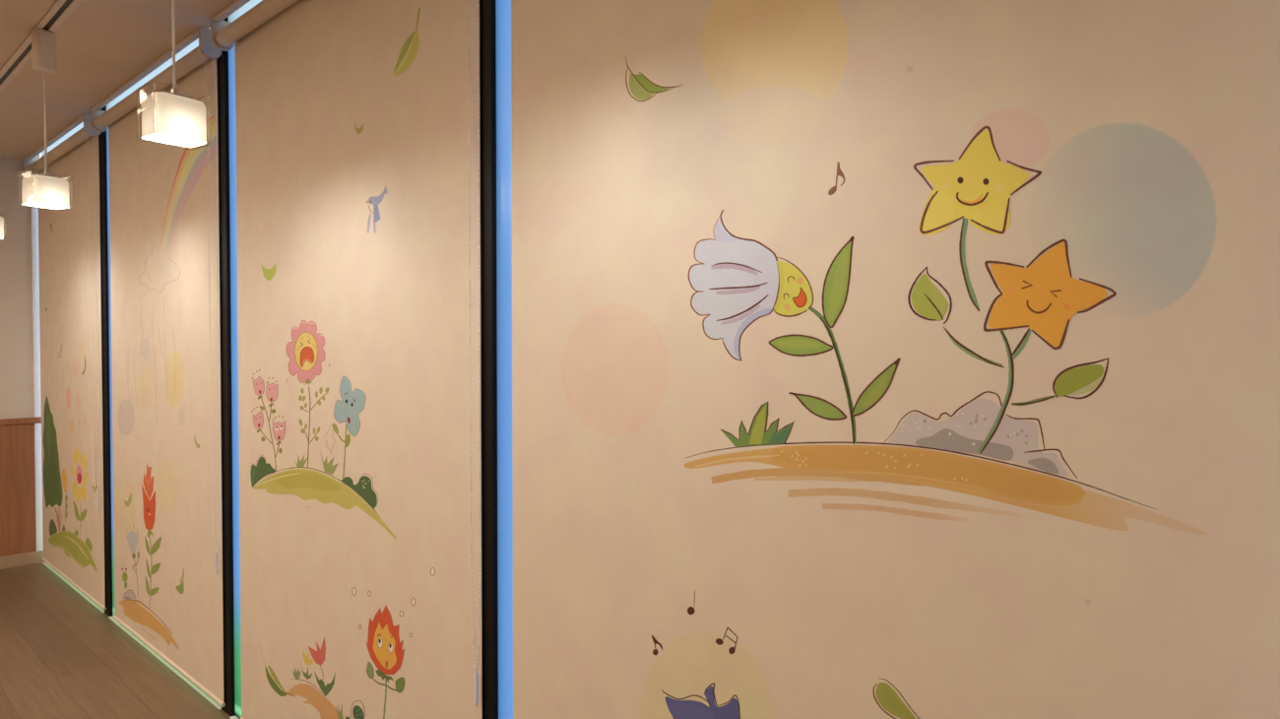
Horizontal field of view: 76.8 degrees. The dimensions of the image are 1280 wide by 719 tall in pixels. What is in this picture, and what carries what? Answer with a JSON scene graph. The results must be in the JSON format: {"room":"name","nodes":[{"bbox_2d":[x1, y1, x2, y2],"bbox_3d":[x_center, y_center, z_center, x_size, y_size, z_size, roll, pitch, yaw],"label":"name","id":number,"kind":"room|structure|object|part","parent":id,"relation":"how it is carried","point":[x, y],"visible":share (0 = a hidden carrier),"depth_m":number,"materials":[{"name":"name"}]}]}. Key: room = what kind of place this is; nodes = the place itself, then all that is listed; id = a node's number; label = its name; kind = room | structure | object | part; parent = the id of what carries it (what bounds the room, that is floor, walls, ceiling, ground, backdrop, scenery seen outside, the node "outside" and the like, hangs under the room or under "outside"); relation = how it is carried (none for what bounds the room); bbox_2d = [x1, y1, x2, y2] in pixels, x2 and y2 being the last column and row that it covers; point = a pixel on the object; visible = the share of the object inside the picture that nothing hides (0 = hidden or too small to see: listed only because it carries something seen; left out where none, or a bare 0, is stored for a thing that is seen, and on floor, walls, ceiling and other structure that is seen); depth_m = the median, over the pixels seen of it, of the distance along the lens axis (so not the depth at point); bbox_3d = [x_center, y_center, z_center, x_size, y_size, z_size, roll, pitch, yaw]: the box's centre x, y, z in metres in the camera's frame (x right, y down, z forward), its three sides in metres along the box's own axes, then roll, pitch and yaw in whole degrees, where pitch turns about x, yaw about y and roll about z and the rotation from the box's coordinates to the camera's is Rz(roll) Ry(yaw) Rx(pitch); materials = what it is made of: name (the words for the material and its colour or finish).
{"room":"kindergarten playroom","nodes":[
{"label":"kindergarten playroom","id":0,"kind":"room"},
{"bbox_2d":[0,153,39,418],"bbox_3d":[-5.900,0.026,3.669,0.100,2.805,5.460,1,2,43],"label":"wall","id":1,"kind":"structure","parent":0,"point":[16,295],"depth_m":5.41,"materials":[{"name":"beige paint"}]},
{"bbox_2d":[0,423,36,556],"bbox_3d":[-5.863,0.934,3.642,0.014,0.990,5.245,1,2,43],"label":"wainscoting","id":2,"kind":"structure","parent":1,"relation":"attached to","point":[17,441],"depth_m":5.42,"materials":[{"name":"brown wood"}]},
{"bbox_2d":[0,416,41,425],"bbox_3d":[-5.859,0.449,3.629,0.026,0.040,5.245,1,2,43],"label":"trim","id":3,"kind":"structure","parent":1,"relation":"attached to","point":[20,420],"depth_m":5.42,"materials":[{"name":"brown wood"}]},
{"bbox_2d":[0,550,44,569],"bbox_3d":[-5.862,1.387,3.650,0.018,0.085,5.245,1,2,43],"label":"baseboard","id":4,"kind":"structure","parent":1,"relation":"attached to","point":[27,558],"depth_m":5.44,"materials":[{"name":"paint"}]},
{"bbox_2d":[30,205,43,551],"bbox_3d":[-4.104,-0.017,5.502,0.017,2.648,0.052,1,2,43],"label":"trim","id":5,"kind":"structure","parent":1,"relation":"attached to","point":[33,210],"depth_m":5.49,"materials":[{"name":"white paint"}]},
{"bbox_2d":[42,562,238,718],"bbox_3d":[-1.626,1.436,3.232,6.776,0.005,0.021,1,2,43],"label":"trim","id":6,"kind":"structure","parent":1,"relation":"attached to","point":[132,635],"depth_m":3.96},
{"bbox_2d":[0,563,230,718],"bbox_3d":[-2.591,1.529,0.601,9.164,0.080,5.460,1,2,43],"label":"floor","id":7,"kind":"structure","parent":0,"point":[61,657],"depth_m":3.78,"materials":[{"name":"brown wood"}]},
{"bbox_2d":[39,105,112,616],"bbox_3d":[-3.467,0.000,5.000,1.633,2.805,0.112,1,2,43],"label":"window","id":8,"kind":"structure","parent":7,"relation":"on","point":[102,136],"depth_m":4.42,"materials":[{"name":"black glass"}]},
{"bbox_2d":[22,114,106,610],"bbox_3d":[-3.534,0.023,4.929,1.594,2.706,0.080,1,2,43],"label":"roller blind","id":9,"kind":"object","parent":8,"relation":"attached to","point":[69,238],"visible":0.99,"depth_m":4.85,"materials":[{"name":"fabric"}]},
{"bbox_3d":[-3.553,-1.323,4.883,1.562,0.013,0.027,1,2,43],"label":"head rail","id":10,"kind":"part","parent":9,"relation":"part of","materials":[{"name":"white metal"}]},
{"bbox_3d":[-3.023,-0.253,4.458,0.138,1.994,0.017,1,2,43],"label":"bead chain","id":11,"kind":"part","parent":9,"relation":"part of","materials":[{"name":"beige plastic"}]},
{"bbox_3d":[-3.467,0.000,5.000,1.633,2.805,0.112,1,2,43],"label":"frame","id":12,"kind":"part","parent":8,"relation":"part of","materials":[{"name":"black metal"}]},
{"bbox_2d":[106,17,234,716],"bbox_3d":[-2.238,0.022,3.849,1.736,2.805,0.112,1,2,43],"label":"window","id":13,"kind":"structure","parent":7,"relation":"on","point":[223,60],"depth_m":3.24,"materials":[{"name":"black metal"}]},
{"bbox_2d":[89,26,225,706],"bbox_3d":[-2.275,0.046,3.750,1.621,2.706,0.080,1,2,43],"label":"roller blind","id":14,"kind":"object","parent":13,"relation":"attached to","point":[164,227],"visible":0.99,"depth_m":3.67,"materials":[{"name":"fabric"}]},
{"bbox_3d":[-2.293,-1.300,3.705,1.589,0.013,0.027,1,2,43],"label":"head rail","id":15,"kind":"part","parent":14,"relation":"part of","materials":[{"name":"white metal"}]},
{"bbox_3d":[-1.711,-0.224,3.231,0.096,2.005,0.017,1,2,43],"label":"bead chain","id":16,"kind":"part","parent":14,"relation":"part of","materials":[{"name":"beige plastic"}]},
{"bbox_3d":[-2.238,0.022,3.849,1.736,2.805,0.112,1,2,43],"label":"frame","id":17,"kind":"part","parent":13,"relation":"part of","materials":[{"name":"metal"}]},
{"bbox_2d":[227,0,498,718],"bbox_3d":[-0.968,0.046,2.661,1.742,2.805,0.112,1,2,43],"label":"window","id":18,"kind":"structure","parent":7,"relation":"on","point":[487,38],"depth_m":2.04,"materials":[{"name":"glass"}]},
{"bbox_2d":[210,0,482,718],"bbox_3d":[-1.001,0.069,2.558,1.650,2.706,0.080,1,2,43],"label":"roller blind","id":19,"kind":"object","parent":18,"relation":"attached to","point":[357,121],"visible":1,"depth_m":2.47,"materials":[{"name":"fabric"}]},
{"bbox_3d":[-1.020,-1.277,2.513,1.618,0.013,0.027,1,2,43],"label":"head rail","id":20,"kind":"part","parent":19,"relation":"part of","materials":[{"name":"white metal"}]},
{"bbox_3d":[-0.420,-0.210,2.022,0.043,1.986,0.017,1,2,43],"label":"bead chain","id":21,"kind":"part","parent":19,"relation":"part of","materials":[{"name":"plastic"}]},
{"bbox_3d":[-0.968,0.046,2.661,1.742,2.805,0.112,1,2,43],"label":"frame","id":22,"kind":"part","parent":18,"relation":"part of","materials":[{"name":"black metal"}]},
{"bbox_2d":[495,0,512,718],"bbox_3d":[0.327,0.069,1.449,1.805,2.805,0.112,1,2,43],"label":"window","id":23,"kind":"structure","parent":7,"relation":"on","point":[502,7],"depth_m":2.01,"materials":[{"name":"blue glass"}]},
{"bbox_2d":[0,0,235,160],"bbox_3d":[-2.591,-1.291,0.546,9.164,0.090,5.460,1,2,43],"label":"ceiling","id":24,"kind":"structure","parent":0,"point":[101,45],"depth_m":3.40,"materials":[{"name":"beige paint"}]},
{"bbox_2d":[0,0,82,92],"bbox_3d":[-1.911,-1.286,2.771,6.796,0.006,0.060,1,2,43],"label":"ceiling track","id":25,"kind":"object","parent":24,"relation":"attached to","point":[60,11],"visible":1,"depth_m":3.25,"materials":[{"name":"white metal"}]},
{"bbox_2d":[0,216,3,238],"bbox_3d":[-3.345,-0.964,4.120,0.116,0.690,0.148,1,1,32],"label":"pendant lamp","id":26,"kind":"object","parent":25,"relation":"hanging from","point":[1,218],"visible":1,"depth_m":4.15,"materials":[{"name":"beige paint"}]},
{"bbox_2d":[21,28,69,209],"bbox_3d":[-2.349,-0.946,3.187,0.116,0.690,0.148,1,1,26],"label":"pendant lamp","id":27,"kind":"object","parent":25,"relation":"hanging from","point":[44,190],"visible":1,"depth_m":3.16,"materials":[{"name":"beige paint"}]},
{"bbox_3d":[-2.349,-0.928,3.188,0.007,0.422,0.007,1,1,26],"label":"cord","id":28,"kind":"part","parent":27,"relation":"part of","materials":[{"name":"white plastic"}]},
{"bbox_2d":[21,174,69,209],"bbox_3d":[-2.349,-0.662,3.193,0.099,0.112,0.131,1,1,26],"label":"diffuser","id":29,"kind":"object","parent":27,"relation":"attached to","point":[38,190],"depth_m":3.16,"materials":[{"name":"white glass"}]},
{"bbox_3d":[-2.349,-0.625,3.194,0.044,0.048,0.084,1,1,26],"label":"bulb","id":30,"kind":"part","parent":27,"relation":"part of","materials":[{"name":"white glass"}]},
{"bbox_3d":[-2.349,-0.729,3.192,0.060,0.022,0.076,1,1,26],"label":"plate","id":31,"kind":"part","parent":27,"relation":"part of","materials":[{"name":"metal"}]},
{"bbox_2d":[141,0,206,147],"bbox_3d":[-1.246,-0.925,2.156,0.116,0.690,0.148,1,1,36],"label":"pendant lamp","id":32,"kind":"object","parent":25,"relation":"hanging from","point":[171,117],"visible":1,"depth_m":2.13,"materials":[{"name":"beige paint"}]},
{"bbox_3d":[-1.246,-0.907,2.156,0.007,0.422,0.007,1,1,36],"label":"cord","id":33,"kind":"part","parent":32,"relation":"part of","materials":[{"name":"white plastic"}]},
{"bbox_3d":[-1.246,-0.605,2.162,0.044,0.048,0.084,1,1,36],"label":"bulb","id":34,"kind":"part","parent":32,"relation":"part of","materials":[{"name":"white glass"}]},
{"bbox_2d":[141,91,206,147],"bbox_3d":[-1.246,-0.642,2.161,0.099,0.112,0.131,1,1,36],"label":"diffuser","id":35,"kind":"object","parent":32,"relation":"attached to","point":[168,117],"depth_m":2.13,"materials":[{"name":"white glass"}]},
{"bbox_3d":[-1.246,-0.709,2.160,0.060,0.022,0.076,1,1,36],"label":"plate","id":36,"kind":"part","parent":32,"relation":"part of","materials":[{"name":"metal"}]},
{"bbox_2d":[511,0,1279,718],"bbox_3d":[0.261,0.092,1.377,1.699,2.706,0.080,1,2,43],"label":"roller blind","id":37,"kind":"object","parent":24,"relation":"hanging from","point":[870,358],"visible":1,"depth_m":1.28,"materials":[{"name":"fabric"}]}
]}

